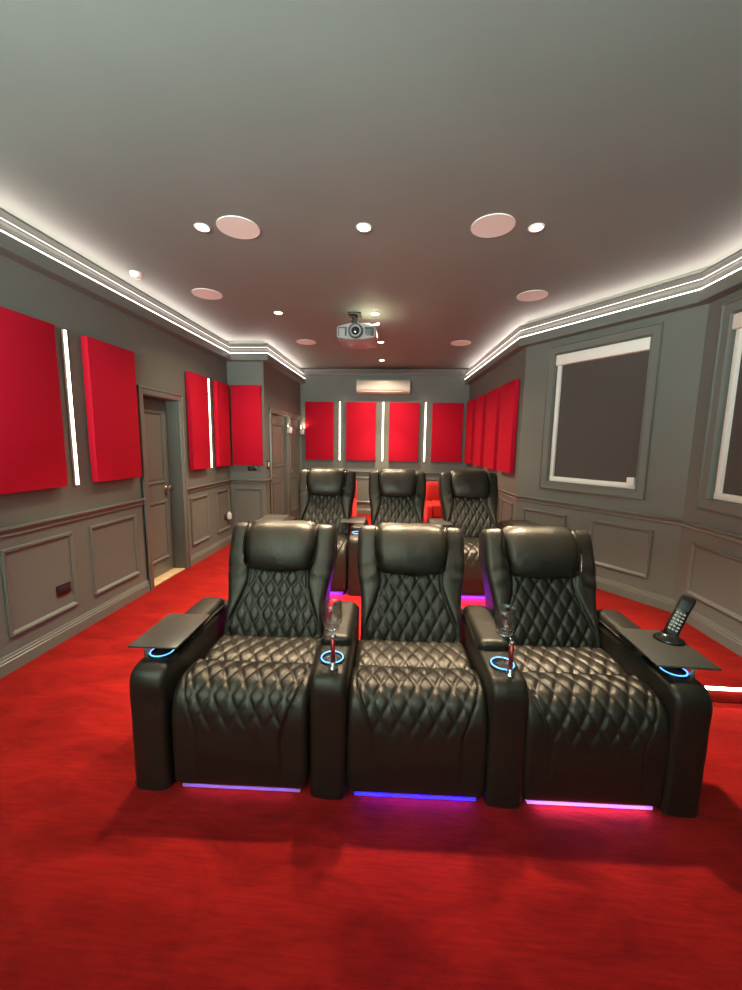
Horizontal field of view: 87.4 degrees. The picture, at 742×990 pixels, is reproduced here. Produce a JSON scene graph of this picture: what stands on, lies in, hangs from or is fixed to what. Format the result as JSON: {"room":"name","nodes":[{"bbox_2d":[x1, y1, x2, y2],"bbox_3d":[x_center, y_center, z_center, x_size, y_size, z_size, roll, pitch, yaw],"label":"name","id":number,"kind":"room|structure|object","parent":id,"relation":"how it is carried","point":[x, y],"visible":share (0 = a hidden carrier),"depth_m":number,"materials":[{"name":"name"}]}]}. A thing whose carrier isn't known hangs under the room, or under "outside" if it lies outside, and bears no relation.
{"room":"home theater","nodes":[
{"label":"home theater","id":0,"kind":"room"},
{"bbox_2d":[0,207,231,658],"bbox_3d":[-2.447,-0.259,2.029,0.220,2.900,7.360,1,8,4],"label":"wall","id":1,"kind":"structure","parent":0,"point":[162,359],"depth_m":3.08,"materials":[{"name":"grey paint"}]},
{"bbox_2d":[0,306,67,494],"bbox_3d":[-2.260,-0.588,2.490,0.070,1.127,0.565,1,8,4],"label":"acoustic panel","id":2,"kind":"object","parent":1,"relation":"attached to","point":[32,444],"visible":1,"depth_m":2.52,"materials":[{"name":"red fabric"}]},
{"bbox_2d":[0,531,78,637],"bbox_3d":[-2.299,0.598,2.728,0.018,0.578,0.540,1,8,4],"label":"trim","id":3,"kind":"structure","parent":1,"relation":"attached to","point":[11,631],"depth_m":2.63,"materials":[{"name":"grey paint"}]},
{"bbox_2d":[56,581,70,596],"bbox_3d":[-2.291,0.702,2.898,0.016,0.080,0.120,1,8,4],"label":"wall socket","id":4,"kind":"object","parent":1,"relation":"attached to","point":[62,589],"visible":1,"depth_m":2.89,"materials":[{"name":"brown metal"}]},
{"bbox_2d":[61,329,79,484],"bbox_3d":[-2.255,-0.644,2.915,0.018,1.147,0.040,1,8,4],"label":"light bar","id":5,"kind":"object","parent":1,"relation":"attached to","point":[63,331],"visible":1,"depth_m":2.90,"materials":[{"name":"beige plastic"}]},
{"bbox_2d":[0,498,145,537],"bbox_3d":[-2.392,0.400,1.222,0.036,0.060,5.160,1,8,4],"label":"trim","id":6,"kind":"structure","parent":1,"relation":"attached to","point":[40,524],"depth_m":2.87,"materials":[{"name":"grey paint"}]},
{"bbox_2d":[0,580,149,678],"bbox_3d":[-2.413,1.239,1.335,0.020,0.115,5.160,1,8,4],"label":"baseboard","id":7,"kind":"structure","parent":1,"relation":"attached to","point":[27,653],"depth_m":2.91,"materials":[{"name":"grey paint"}]},
{"bbox_2d":[80,336,141,481],"bbox_3d":[-2.199,-0.697,3.315,0.070,1.127,0.537,1,8,4],"label":"acoustic panel","id":8,"kind":"object","parent":1,"relation":"attached to","point":[109,374],"visible":1,"depth_m":3.24,"materials":[{"name":"red fabric"}]},
{"bbox_2d":[89,514,139,594],"bbox_3d":[-2.247,0.504,3.433,0.018,0.578,0.555,1,8,4],"label":"trim","id":9,"kind":"structure","parent":1,"relation":"attached to","point":[134,516],"depth_m":3.37,"materials":[{"name":"grey paint"}]},
{"bbox_2d":[0,208,304,383],"bbox_3d":[-1.916,-1.664,2.957,0.636,0.223,9.200,1,8,4],"label":"trim","id":10,"kind":"structure","parent":1,"relation":"attached to","point":[12,248],"depth_m":3.20,"materials":[{"name":"grey paint"}]},
{"bbox_2d":[0,217,304,378],"bbox_3d":[-1.905,-1.711,2.950,0.605,0.132,9.200,1,8,4],"label":"light strip","id":11,"kind":"object","parent":1,"relation":"attached to","point":[0,217],"visible":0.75,"depth_m":3.18,"materials":[{"name":"white plastic"}]},
{"bbox_2d":[136,385,190,590],"bbox_3d":[-2.260,-0.088,4.137,0.202,2.009,0.758,1,8,4],"label":"door","id":12,"kind":"structure","parent":1,"relation":"in","point":[156,487],"depth_m":4.20,"materials":[{"name":"grey paint"}]},
{"bbox_2d":[154,568,184,585],"bbox_3d":[-2.304,0.901,4.271,0.204,0.012,0.596,1,8,4],"label":"threshold","id":13,"kind":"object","parent":1,"relation":"attached to","point":[158,580],"depth_m":4.30,"materials":[{"name":"brown wood"}]},
{"bbox_2d":[185,371,210,469],"bbox_3d":[-2.095,-0.881,4.707,0.070,1.127,0.410,1,8,4],"label":"acoustic panel","id":14,"kind":"object","parent":1,"relation":"attached to","point":[196,384],"visible":1,"depth_m":4.63,"materials":[{"name":"red fabric"}]},
{"bbox_2d":[190,494,209,545],"bbox_3d":[-2.139,0.299,4.877,0.018,0.580,0.430,1,8,4],"label":"trim","id":15,"kind":"structure","parent":1,"relation":"attached to","point":[205,495],"depth_m":4.84,"materials":[{"name":"grey paint"}]},
{"bbox_2d":[207,378,211,467],"bbox_3d":[-2.096,-0.926,5.045,0.018,1.147,0.040,1,8,4],"label":"light bar","id":16,"kind":"object","parent":1,"relation":"attached to","point":[207,378],"visible":0.74,"depth_m":5.04,"materials":[{"name":"beige plastic"}]},
{"bbox_2d":[191,534,231,565],"bbox_3d":[-1.852,0.718,5.308,0.550,0.115,1.425,1,8,4],"label":"baseboard","id":17,"kind":"structure","parent":1,"relation":"attached to","point":[210,550],"depth_m":5.13,"materials":[{"name":"grey paint"}]},
{"bbox_2d":[212,380,230,466],"bbox_3d":[-2.049,-0.963,5.325,0.070,1.127,0.360,1,8,4],"label":"acoustic panel","id":18,"kind":"object","parent":1,"relation":"attached to","point":[220,390],"visible":1,"depth_m":5.25,"materials":[{"name":"red fabric"}]},
{"bbox_2d":[216,488,230,532],"bbox_3d":[-2.091,0.215,5.514,0.018,0.580,0.400,1,8,4],"label":"trim","id":19,"kind":"structure","parent":1,"relation":"attached to","point":[228,489],"depth_m":5.44,"materials":[{"name":"grey paint"}]},
{"bbox_2d":[187,479,271,492],"bbox_3d":[-1.831,-0.132,5.194,0.566,0.060,1.425,1,8,4],"label":"trim","id":20,"kind":"structure","parent":1,"relation":"attached to","point":[249,481],"depth_m":5.52,"materials":[{"name":"grey paint"}]},
{"bbox_2d":[227,341,270,531],"bbox_3d":[-1.795,-0.744,5.740,0.530,2.900,0.200,1,8,4],"label":"wall","id":21,"kind":"structure","parent":0,"point":[238,373],"depth_m":5.69,"materials":[{"name":"grey paint"}]},
{"bbox_2d":[231,385,262,464],"bbox_3d":[-1.778,-0.996,5.569,0.425,1.125,0.070,1,8,4],"label":"acoustic panel","id":22,"kind":"object","parent":21,"relation":"attached to","point":[246,404],"visible":1,"depth_m":5.53,"materials":[{"name":"red fabric"}]},
{"bbox_2d":[235,488,262,523],"bbox_3d":[-1.812,0.188,5.754,0.410,0.580,0.018,1,8,4],"label":"trim","id":23,"kind":"structure","parent":21,"relation":"attached to","point":[236,489],"depth_m":5.74,"materials":[{"name":"grey paint"}]},
{"bbox_2d":[268,365,300,517],"bbox_3d":[-1.534,-0.874,6.745,0.160,2.900,1.860,1,8,4],"label":"wall","id":24,"kind":"structure","parent":0,"point":[283,391],"depth_m":6.63,"materials":[{"name":"grey paint"}]},
{"bbox_2d":[269,407,289,514],"bbox_3d":[-1.514,-0.370,6.345,0.102,2.009,0.958,1,8,4],"label":"door","id":25,"kind":"structure","parent":24,"relation":"in","point":[276,422],"depth_m":6.35,"materials":[{"name":"grey paint"}]},
{"bbox_2d":[289,413,301,517],"bbox_3d":[-1.444,-0.495,7.284,0.102,2.009,0.798,1,8,4],"label":"door","id":26,"kind":"structure","parent":24,"relation":"in","point":[293,437],"depth_m":7.32,"materials":[{"name":"grey paint"}]},
{"bbox_2d":[323,598,341,629],"bbox_3d":[-0.167,0.521,1.682,0.085,0.122,0.085,1,8,4],"label":"bowl","id":27,"kind":"object","parent":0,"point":[324,604],"depth_m":1.67,"materials":[{"name":"clear glass"}]},
{"bbox_2d":[0,0,741,368],"bbox_3d":[0.189,-1.841,2.777,5.270,0.120,9.620,1,8,4],"label":"ceiling","id":28,"kind":"structure","parent":0,"point":[614,127],"depth_m":1.88,"materials":[{"name":"grey paint"}]},
{"bbox_2d":[129,270,142,279],"bbox_3d":[-1.991,-1.860,3.290,0.100,0.045,0.100,1,8,4],"label":"smoke detector","id":29,"kind":"object","parent":28,"relation":"attached to","point":[137,275],"visible":1,"depth_m":3.26,"materials":[{"name":"white plastic"}]},
{"bbox_2d":[194,223,210,231],"bbox_3d":[-1.117,-1.769,2.570,0.104,0.008,0.104,1,8,4],"label":"recessed light","id":30,"kind":"object","parent":28,"relation":"in","point":[201,227],"visible":1,"depth_m":2.56,"materials":[{"name":"white plastic"}]},
{"bbox_2d":[191,288,222,299],"bbox_3d":[-1.576,-1.933,3.736,0.276,0.006,0.276,1,8,4],"label":"ceiling speaker","id":31,"kind":"object","parent":28,"relation":"attached to","point":[203,293],"visible":1,"depth_m":3.72,"materials":[{"name":"white plastic"}]},
{"bbox_2d":[216,216,259,238],"bbox_3d":[-0.876,-1.766,2.568,0.276,0.006,0.276,1,8,4],"label":"ceiling speaker","id":32,"kind":"object","parent":28,"relation":"attached to","point":[238,227],"visible":1,"depth_m":2.56,"materials":[{"name":"white plastic"}]},
{"bbox_2d":[296,339,315,344],"bbox_3d":[-0.911,-2.153,5.467,0.276,0.006,0.276,1,8,4],"label":"ceiling speaker","id":33,"kind":"object","parent":28,"relation":"attached to","point":[302,341],"visible":1,"depth_m":5.47,"materials":[{"name":"white plastic"}]},
{"bbox_2d":[337,312,378,348],"bbox_3d":[-0.132,-1.804,4.200,0.430,0.341,0.482,1,8,4],"label":"projector","id":34,"kind":"object","parent":28,"relation":"hanging from","point":[353,335],"visible":1,"depth_m":4.04,"materials":[{"name":"grey plastic"}]},
{"bbox_2d":[338,327,346,335],"bbox_3d":[-0.298,-1.700,4.036,0.090,0.086,0.039,1,8,4],"label":"grille","id":35,"kind":"object","parent":34,"relation":"attached to","point":[342,331],"depth_m":4.03,"materials":[{"name":"grey plastic"}]},
{"bbox_2d":[365,327,373,335],"bbox_3d":[-0.018,-1.693,4.019,0.096,0.090,0.032,1,8,4],"label":"grille","id":36,"kind":"object","parent":34,"relation":"attached to","point":[369,331],"depth_m":4.01,"materials":[{"name":"grey plastic"}]},
{"bbox_2d":[356,223,371,231],"bbox_3d":[-0.046,-1.748,2.538,0.104,0.008,0.104,1,8,4],"label":"recessed light","id":37,"kind":"object","parent":28,"relation":"in","point":[362,227],"visible":1,"depth_m":2.53,"materials":[{"name":"white plastic"}]},
{"bbox_2d":[451,340,470,345],"bbox_3d":[1.249,-2.110,5.393,0.276,0.006,0.276,1,8,4],"label":"ceiling speaker","id":38,"kind":"object","parent":28,"relation":"attached to","point":[461,342],"visible":1,"depth_m":5.39,"materials":[{"name":"white plastic"}]},
{"bbox_2d":[471,213,515,237],"bbox_3d":[0.785,-1.731,2.499,0.276,0.006,0.276,1,8,4],"label":"ceiling speaker","id":39,"kind":"object","parent":28,"relation":"attached to","point":[496,224],"visible":1,"depth_m":2.49,"materials":[{"name":"white plastic"}]},
{"bbox_2d":[516,290,547,300],"bbox_3d":[1.515,-1.873,3.650,0.276,0.006,0.276,1,8,4],"label":"ceiling speaker","id":40,"kind":"object","parent":28,"relation":"attached to","point":[532,295],"visible":1,"depth_m":3.63,"materials":[{"name":"white plastic"}]},
{"bbox_2d":[528,223,544,232],"bbox_3d":[1.069,-1.727,2.509,0.104,0.008,0.104,1,8,4],"label":"recessed light","id":41,"kind":"object","parent":28,"relation":"in","point":[537,227],"visible":1,"depth_m":2.50,"materials":[{"name":"white plastic"}]},
{"bbox_2d":[0,518,741,989],"bbox_3d":[0.142,1.152,3.176,5.270,0.120,9.620,1,8,4],"label":"floor","id":42,"kind":"structure","parent":0,"point":[107,882],"depth_m":1.36,"materials":[{"name":"red carpet"}]},
{"bbox_2d":[128,520,358,799],"bbox_3d":[-0.563,0.710,2.036,0.966,1.046,0.910,1,8,2],"label":"recliner","id":43,"kind":"object","parent":42,"relation":"on","point":[240,691],"visible":0.99,"depth_m":1.68,"materials":[{"name":"black leather"}]},
{"bbox_2d":[149,649,174,656],"bbox_3d":[-0.935,0.697,1.737,0.101,0.006,0.101,1,8,2],"label":"ring light","id":44,"kind":"object","parent":43,"relation":"on","point":[154,652],"depth_m":1.73,"materials":[{"name":"blue plastic"}]},
{"bbox_2d":[183,783,300,791],"bbox_3d":[-0.562,1.266,1.722,0.516,0.014,0.078,1,8,2],"label":"light","id":45,"kind":"object","parent":43,"relation":"attached to","point":[184,784],"depth_m":1.68,"materials":[{"name":"purple plastic"}]},
{"bbox_2d":[204,634,320,664],"bbox_3d":[-0.542,0.835,2.012,0.568,0.135,0.352,1,8,2],"label":"seat cushion","id":46,"kind":"object","parent":43,"relation":"on","point":[303,649],"depth_m":1.97,"materials":[{"name":"black leather"}]},
{"bbox_2d":[242,520,318,571],"bbox_3d":[-0.521,0.289,2.256,0.420,0.268,0.211,1,8,2],"label":"pillow","id":47,"kind":"object","parent":43,"relation":"on","point":[267,545],"depth_m":2.20,"materials":[{"name":"black leather"}]},
{"bbox_2d":[325,623,339,670],"bbox_3d":[-0.170,0.650,1.673,0.068,0.155,0.121,1,8,2],"label":"glass holder","id":48,"kind":"object","parent":43,"relation":"on","point":[332,666],"visible":0.98,"depth_m":1.63,"materials":[{"name":"silver metal"}]},
{"bbox_2d":[323,598,341,660],"bbox_3d":[-0.168,0.591,1.691,0.085,0.262,0.085,1,8,4],"label":"wine glass","id":49,"kind":"object","parent":43,"relation":"in","point":[324,604],"visible":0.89,"depth_m":1.68,"materials":[{"name":"clear glass"}]},
{"bbox_2d":[321,651,343,662],"bbox_3d":[-0.170,0.713,1.708,0.101,0.006,0.101,1,8,2],"label":"ring light","id":50,"kind":"object","parent":43,"relation":"on","point":[323,653],"depth_m":1.71,"materials":[{"name":"blue plastic"}]},
{"bbox_2d":[347,523,528,808],"bbox_3d":[0.281,0.727,2.004,0.756,1.046,0.910,1,8,2],"label":"recliner","id":51,"kind":"object","parent":42,"relation":"on","point":[432,714],"visible":0.99,"depth_m":1.65,"materials":[{"name":"black leather"}]},
{"bbox_2d":[374,523,448,574],"bbox_3d":[0.229,0.304,2.228,0.420,0.268,0.211,1,8,2],"label":"pillow","id":52,"kind":"object","parent":51,"relation":"on","point":[399,548],"depth_m":2.17,"materials":[{"name":"black leather"}]},
{"bbox_2d":[355,639,471,669],"bbox_3d":[0.209,0.851,1.983,0.568,0.135,0.352,1,8,2],"label":"seat cushion","id":53,"kind":"object","parent":51,"relation":"on","point":[448,654],"depth_m":1.94,"materials":[{"name":"black leather"}]},
{"bbox_2d":[355,791,475,800],"bbox_3d":[0.189,1.281,1.694,0.516,0.014,0.078,1,8,2],"label":"light","id":54,"kind":"object","parent":51,"relation":"attached to","point":[356,792],"depth_m":1.65,"materials":[{"name":"blue plastic"}]},
{"bbox_2d":[490,657,514,669],"bbox_3d":[0.569,0.728,1.679,0.101,0.006,0.101,1,8,2],"label":"ring light","id":55,"kind":"object","parent":51,"relation":"on","point":[501,665],"depth_m":1.68,"materials":[{"name":"blue plastic"}]},
{"bbox_2d":[494,604,515,666],"bbox_3d":[0.571,0.606,1.663,0.085,0.262,0.085,1,8,4],"label":"wine glass","id":56,"kind":"object","parent":51,"relation":"in","point":[497,608],"visible":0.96,"depth_m":1.66,"materials":[{"name":"clear glass"}]},
{"bbox_2d":[496,628,514,677],"bbox_3d":[0.569,0.666,1.645,0.068,0.155,0.121,1,8,2],"label":"glass holder","id":57,"kind":"object","parent":51,"relation":"on","point":[509,672],"visible":0.98,"depth_m":1.60,"materials":[{"name":"silver metal"}]},
{"bbox_2d":[329,514,741,702],"bbox_3d":[0.913,0.807,5.019,3.590,0.100,5.353,1,8,4],"label":"platform","id":58,"kind":"object","parent":42,"relation":"on","point":[725,685],"visible":0.11,"depth_m":2.91,"materials":[{"name":"red carpet"}]},
{"bbox_2d":[259,467,368,595],"bbox_3d":[-0.592,0.305,3.973,1.111,1.134,0.910,1,8,2],"label":"recliner","id":59,"kind":"object","parent":58,"relation":"on","point":[325,495],"visible":0.46,"depth_m":4.09,"materials":[{"name":"black leather"}]},
{"bbox_2d":[306,467,345,495],"bbox_3d":[-0.481,-0.147,4.187,0.420,0.291,0.211,1,8,2],"label":"pillow","id":60,"kind":"object","parent":59,"relation":"on","point":[319,481],"depth_m":4.12,"materials":[{"name":"black leather"}]},
{"bbox_2d":[352,481,356,515],"bbox_3d":[-0.581,0.115,6.818,0.600,0.750,0.706,1,8,4],"label":"armchair","id":61,"kind":"object","parent":58,"relation":"on","point":[354,509],"visible":0.1,"depth_m":6.92,"materials":[{"name":"red fabric"}]},
{"bbox_2d":[369,469,452,525],"bbox_3d":[0.388,0.325,3.938,0.861,1.134,0.910,1,8,2],"label":"recliner","id":62,"kind":"object","parent":58,"relation":"on","point":[395,495],"visible":0.36,"depth_m":4.09,"materials":[{"name":"black leather"}]},
{"bbox_2d":[378,469,417,496],"bbox_3d":[0.284,-0.131,4.159,0.420,0.291,0.211,1,8,2],"label":"pillow","id":63,"kind":"object","parent":62,"relation":"on","point":[391,482],"depth_m":4.10,"materials":[{"name":"black leather"}]},
{"bbox_2d":[424,481,440,521],"bbox_3d":[1.240,0.168,6.639,0.600,0.750,0.706,1,8,4],"label":"armchair","id":64,"kind":"object","parent":58,"relation":"on","point":[432,501],"visible":0.4,"depth_m":6.73,"materials":[{"name":"red fabric"}]},
{"bbox_2d":[438,470,538,597],"bbox_3d":[1.201,0.342,3.908,0.959,1.134,0.910,1,8,2],"label":"recliner","id":65,"kind":"object","parent":58,"relation":"on","point":[468,498],"visible":0.48,"depth_m":4.04,"materials":[{"name":"black leather"}]},
{"bbox_2d":[449,470,490,498],"bbox_3d":[1.048,-0.116,4.131,0.420,0.291,0.211,1,8,2],"label":"pillow","id":66,"kind":"object","parent":65,"relation":"on","point":[463,484],"depth_m":4.07,"materials":[{"name":"black leather"}]},
{"bbox_2d":[464,537,478,542],"bbox_3d":[1.027,0.508,3.896,0.568,0.135,0.352,1,8,2],"label":"seat cushion","id":67,"kind":"object","parent":65,"relation":"on","point":[466,539],"depth_m":3.87,"materials":[{"name":"black leather"}]},
{"bbox_2d":[705,686,741,691],"bbox_3d":[0.725,1.107,2.380,3.565,0.004,0.030,1,8,4],"label":"light","id":68,"kind":"object","parent":58,"relation":"attached to","point":[714,688],"depth_m":2.29,"materials":[{"name":"white"}]},
{"bbox_2d":[479,526,721,817],"bbox_3d":[1.047,0.743,1.975,0.830,1.046,0.910,1,8,2],"label":"recliner","id":69,"kind":"object","parent":42,"relation":"on","point":[616,718],"visible":0.94,"depth_m":1.63,"materials":[{"name":"black leather"}]},
{"bbox_2d":[501,526,581,578],"bbox_3d":[0.959,0.320,2.200,0.420,0.268,0.211,1,8,2],"label":"pillow","id":70,"kind":"object","parent":69,"relation":"on","point":[527,552],"depth_m":2.14,"materials":[{"name":"black leather"}]},
{"bbox_2d":[509,644,627,675],"bbox_3d":[0.938,0.866,1.955,0.568,0.135,0.352,1,8,2],"label":"seat cushion","id":71,"kind":"object","parent":69,"relation":"on","point":[577,659],"depth_m":1.91,"materials":[{"name":"black leather"}]},
{"bbox_2d":[525,799,652,809],"bbox_3d":[0.918,1.296,1.666,0.516,0.014,0.078,1,8,2],"label":"light","id":72,"kind":"object","parent":69,"relation":"attached to","point":[528,801],"depth_m":1.63,"materials":[{"name":"pink plastic"}]},
{"bbox_2d":[659,667,688,676],"bbox_3d":[1.287,0.743,1.652,0.101,0.006,0.101,1,8,2],"label":"ring light","id":73,"kind":"object","parent":69,"relation":"on","point":[663,671],"depth_m":1.64,"materials":[{"name":"blue plastic"}]},
{"bbox_2d":[653,594,695,645],"bbox_3d":[1.414,0.574,1.810,0.143,0.206,0.154,7,10,40],"label":"cordless phone","id":74,"kind":"object","parent":69,"relation":"on","point":[669,635],"visible":1,"depth_m":1.80,"materials":[{"name":"black plastic"}]},
{"bbox_2d":[300,369,469,509],"bbox_3d":[0.331,-0.963,7.636,3.430,2.900,0.200,1,8,4],"label":"wall","id":75,"kind":"structure","parent":0,"point":[316,388],"depth_m":7.48,"materials":[{"name":"grey paint"}]},
{"bbox_2d":[305,402,333,459],"bbox_3d":[-1.003,-1.247,7.561,0.555,1.110,0.070,1,8,4],"label":"acoustic panel","id":76,"kind":"object","parent":75,"relation":"attached to","point":[319,416],"visible":1,"depth_m":7.53,"materials":[{"name":"red fabric"}]},
{"bbox_2d":[339,402,340,459],"bbox_3d":[-0.607,-1.243,7.559,0.040,1.127,0.018,1,8,4],"label":"light bar","id":77,"kind":"object","parent":75,"relation":"attached to","point":[339,402],"visible":1,"depth_m":7.55,"materials":[{"name":"beige plastic"}]},
{"bbox_2d":[346,402,375,460],"bbox_3d":[-0.193,-1.226,7.504,0.570,1.110,0.070,1,8,4],"label":"acoustic panel","id":78,"kind":"object","parent":75,"relation":"attached to","point":[360,416],"visible":1,"depth_m":7.47,"materials":[{"name":"red fabric"}]},
{"bbox_2d":[381,402,383,460],"bbox_3d":[0.228,-1.222,7.499,0.040,1.127,0.018,1,8,4],"label":"light bar","id":79,"kind":"object","parent":75,"relation":"attached to","point":[382,445],"visible":1,"depth_m":7.50,"materials":[{"name":"beige"}]},
{"bbox_2d":[382,402,383,460],"bbox_3d":[0.227,-1.221,7.494,0.018,1.115,0.008,1,8,4],"label":"diffuser","id":80,"kind":"object","parent":79,"relation":"attached to","point":[382,402],"depth_m":7.48,"materials":[{"name":"white plastic"}]},
{"bbox_2d":[356,380,409,394],"bbox_3d":[0.234,-2.029,7.296,1.000,0.250,0.208,1,8,4],"label":"air conditioner","id":81,"kind":"object","parent":75,"relation":"attached to","point":[378,387],"visible":1,"depth_m":7.21,"materials":[{"name":"beige plastic"}]},
{"bbox_2d":[302,369,466,375],"bbox_3d":[0.242,-2.309,7.313,3.230,0.101,0.100,1,8,4],"label":"trim","id":82,"kind":"structure","parent":75,"relation":"attached to","point":[328,372],"depth_m":7.30,"materials":[{"name":"grey paint"}]},
{"bbox_2d":[356,508,423,515],"bbox_3d":[0.567,0.339,7.679,2.500,0.115,0.020,1,8,4],"label":"baseboard","id":83,"kind":"structure","parent":75,"relation":"attached to","point":[359,510],"depth_m":7.72,"materials":[{"name":"grey paint"}]},
{"bbox_2d":[354,471,439,475],"bbox_3d":[0.215,-0.430,7.596,3.230,0.060,0.036,1,8,4],"label":"trim","id":84,"kind":"structure","parent":75,"relation":"attached to","point":[356,472],"depth_m":7.54,"materials":[{"name":"grey paint"}]},
{"bbox_2d":[388,402,418,460],"bbox_3d":[0.627,-1.206,7.446,0.565,1.110,0.070,1,8,4],"label":"acoustic panel","id":85,"kind":"object","parent":75,"relation":"attached to","point":[403,416],"visible":1,"depth_m":7.41,"materials":[{"name":"red fabric"}]},
{"bbox_2d":[423,402,426,461],"bbox_3d":[1.036,-1.201,7.442,0.040,1.127,0.018,1,8,4],"label":"light bar","id":86,"kind":"object","parent":75,"relation":"attached to","point":[425,415],"visible":1,"depth_m":7.44,"materials":[{"name":"beige plastic"}]},
{"bbox_2d":[424,403,425,461],"bbox_3d":[1.035,-1.201,7.437,0.018,1.115,0.008,1,8,4],"label":"diffuser","id":87,"kind":"object","parent":86,"relation":"attached to","point":[425,403],"depth_m":7.44,"materials":[{"name":"white plastic"}]},
{"bbox_2d":[431,403,463,461],"bbox_3d":[1.445,-1.185,7.387,0.575,1.110,0.070,1,8,4],"label":"acoustic panel","id":88,"kind":"object","parent":75,"relation":"attached to","point":[447,418],"visible":1,"depth_m":7.35,"materials":[{"name":"red fabric"}]},
{"bbox_2d":[466,322,527,522],"bbox_3d":[1.899,-0.722,6.009,0.200,2.900,2.864,1,8,1],"label":"wall","id":89,"kind":"structure","parent":0,"point":[513,368],"depth_m":5.04,"materials":[{"name":"grey paint"}]},
{"bbox_2d":[464,399,475,463],"bbox_3d":[1.795,-1.133,7.023,0.070,1.125,0.470,1,8,1],"label":"acoustic panel","id":90,"kind":"object","parent":89,"relation":"attached to","point":[470,413],"visible":0.92,"depth_m":6.89,"materials":[{"name":"red fabric"}]},
{"bbox_2d":[473,394,486,465],"bbox_3d":[1.778,-1.043,6.344,0.070,1.125,0.480,1,8,1],"label":"acoustic panel","id":91,"kind":"object","parent":89,"relation":"attached to","point":[480,407],"visible":0.97,"depth_m":6.21,"materials":[{"name":"red fabric"}]},
{"bbox_2d":[483,387,500,469],"bbox_3d":[1.760,-0.950,5.641,0.070,1.125,0.540,1,8,1],"label":"acoustic panel","id":92,"kind":"object","parent":89,"relation":"attached to","point":[493,396],"visible":0.8,"depth_m":5.52,"materials":[{"name":"red fabric"}]},
{"bbox_2d":[500,499,512,520],"bbox_3d":[1.749,0.299,5.035,0.018,0.450,0.430,1,8,1],"label":"trim","id":93,"kind":"structure","parent":89,"relation":"attached to","point":[502,500],"depth_m":5.07,"materials":[{"name":"grey paint"}]},
{"bbox_2d":[496,379,519,472],"bbox_3d":[1.743,-0.857,4.947,0.070,1.125,0.540,1,8,1],"label":"acoustic panel","id":94,"kind":"object","parent":89,"relation":"attached to","point":[509,399],"visible":1,"depth_m":4.82,"materials":[{"name":"red fabric"}]},
{"bbox_2d":[495,604,515,634],"bbox_3d":[0.572,0.536,1.654,0.085,0.122,0.085,1,8,4],"label":"bowl","id":95,"kind":"object","parent":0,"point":[497,608],"depth_m":1.65,"materials":[{"name":"clear glass"}]},
{"bbox_2d":[515,265,711,598],"bbox_3d":[2.282,-0.439,3.937,0.220,2.900,1.667,-4,9,-30],"label":"wall","id":96,"kind":"structure","parent":0,"point":[684,331],"depth_m":3.44,"materials":[{"name":"grey paint"}]},
{"bbox_2d":[522,507,566,526],"bbox_3d":[1.932,0.398,4.387,0.018,0.440,0.548,-4,9,-30],"label":"trim","id":97,"kind":"structure","parent":96,"relation":"attached to","point":[524,509],"depth_m":4.34,"materials":[{"name":"grey paint"}]},
{"bbox_2d":[538,322,663,499],"bbox_3d":[2.266,-0.778,3.875,0.234,1.517,1.069,-4,9,-30],"label":"window","id":98,"kind":"structure","parent":96,"relation":"in","point":[655,330],"depth_m":3.59,"materials":[{"name":"grey paint"}]},
{"bbox_2d":[549,337,650,488],"bbox_3d":[2.221,-0.769,3.849,0.087,1.333,0.893,-4,9,-30],"label":"roller blind","id":99,"kind":"object","parent":98,"relation":"attached to","point":[600,391],"visible":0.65,"depth_m":3.81,"materials":[{"name":"grey fabric"}]},
{"bbox_2d":[590,519,653,578],"bbox_3d":[2.347,0.498,3.690,0.018,0.440,0.553,-4,9,-30],"label":"trim","id":100,"kind":"structure","parent":96,"relation":"attached to","point":[650,532],"depth_m":3.58,"materials":[{"name":"grey paint"}]},
{"bbox_2d":[673,289,741,637],"bbox_3d":[2.529,0.011,0.597,0.220,2.900,5.190,1,8,4],"label":"wall","id":101,"kind":"structure","parent":0,"point":[716,578],"depth_m":2.97,"materials":[{"name":"grey paint"}]},
{"bbox_2d":[464,249,741,384],"bbox_3d":[2.231,-1.564,2.693,0.844,0.223,9.270,0,8,-4],"label":"trim","id":102,"kind":"structure","parent":101,"relation":"attached to","point":[731,283],"depth_m":3.45,"materials":[{"name":"grey paint"}]},
{"bbox_2d":[466,257,741,377],"bbox_3d":[2.220,-1.611,2.687,0.812,0.132,9.266,0,8,-4],"label":"light strip","id":103,"kind":"object","parent":101,"relation":"attached to","point":[741,257],"visible":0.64,"depth_m":3.44,"materials":[{"name":"white plastic"}]},
{"bbox_2d":[498,488,741,543],"bbox_3d":[2.237,0.267,2.936,0.773,0.060,9.263,0,8,-4],"label":"trim","id":104,"kind":"structure","parent":101,"relation":"attached to","point":[723,534],"depth_m":3.51,"materials":[{"name":"grey paint"}]},
{"bbox_2d":[596,576,741,656],"bbox_3d":[2.002,0.732,4.903,0.599,0.115,5.433,0,8,-10],"label":"baseboard","id":105,"kind":"structure","parent":101,"relation":"attached to","point":[726,638],"depth_m":3.32,"materials":[{"name":"grey paint"}]},
{"bbox_2d":[685,542,741,621],"bbox_3d":[2.548,0.637,2.762,0.018,0.425,0.770,1,8,4],"label":"trim","id":106,"kind":"structure","parent":101,"relation":"attached to","point":[694,545],"depth_m":2.97,"materials":[{"name":"grey paint"}]},
{"bbox_2d":[696,296,741,517],"bbox_3d":[2.646,-0.577,2.415,0.234,1.517,1.079,1,8,4],"label":"window","id":107,"kind":"structure","parent":101,"relation":"in","point":[728,310],"depth_m":2.89,"materials":[{"name":"grey paint"}]},
{"bbox_2d":[713,312,741,503],"bbox_3d":[2.595,-0.572,2.419,0.087,1.333,0.903,1,8,4],"label":"roller blind","id":108,"kind":"object","parent":107,"relation":"attached to","point":[728,487],"visible":1,"depth_m":2.81,"materials":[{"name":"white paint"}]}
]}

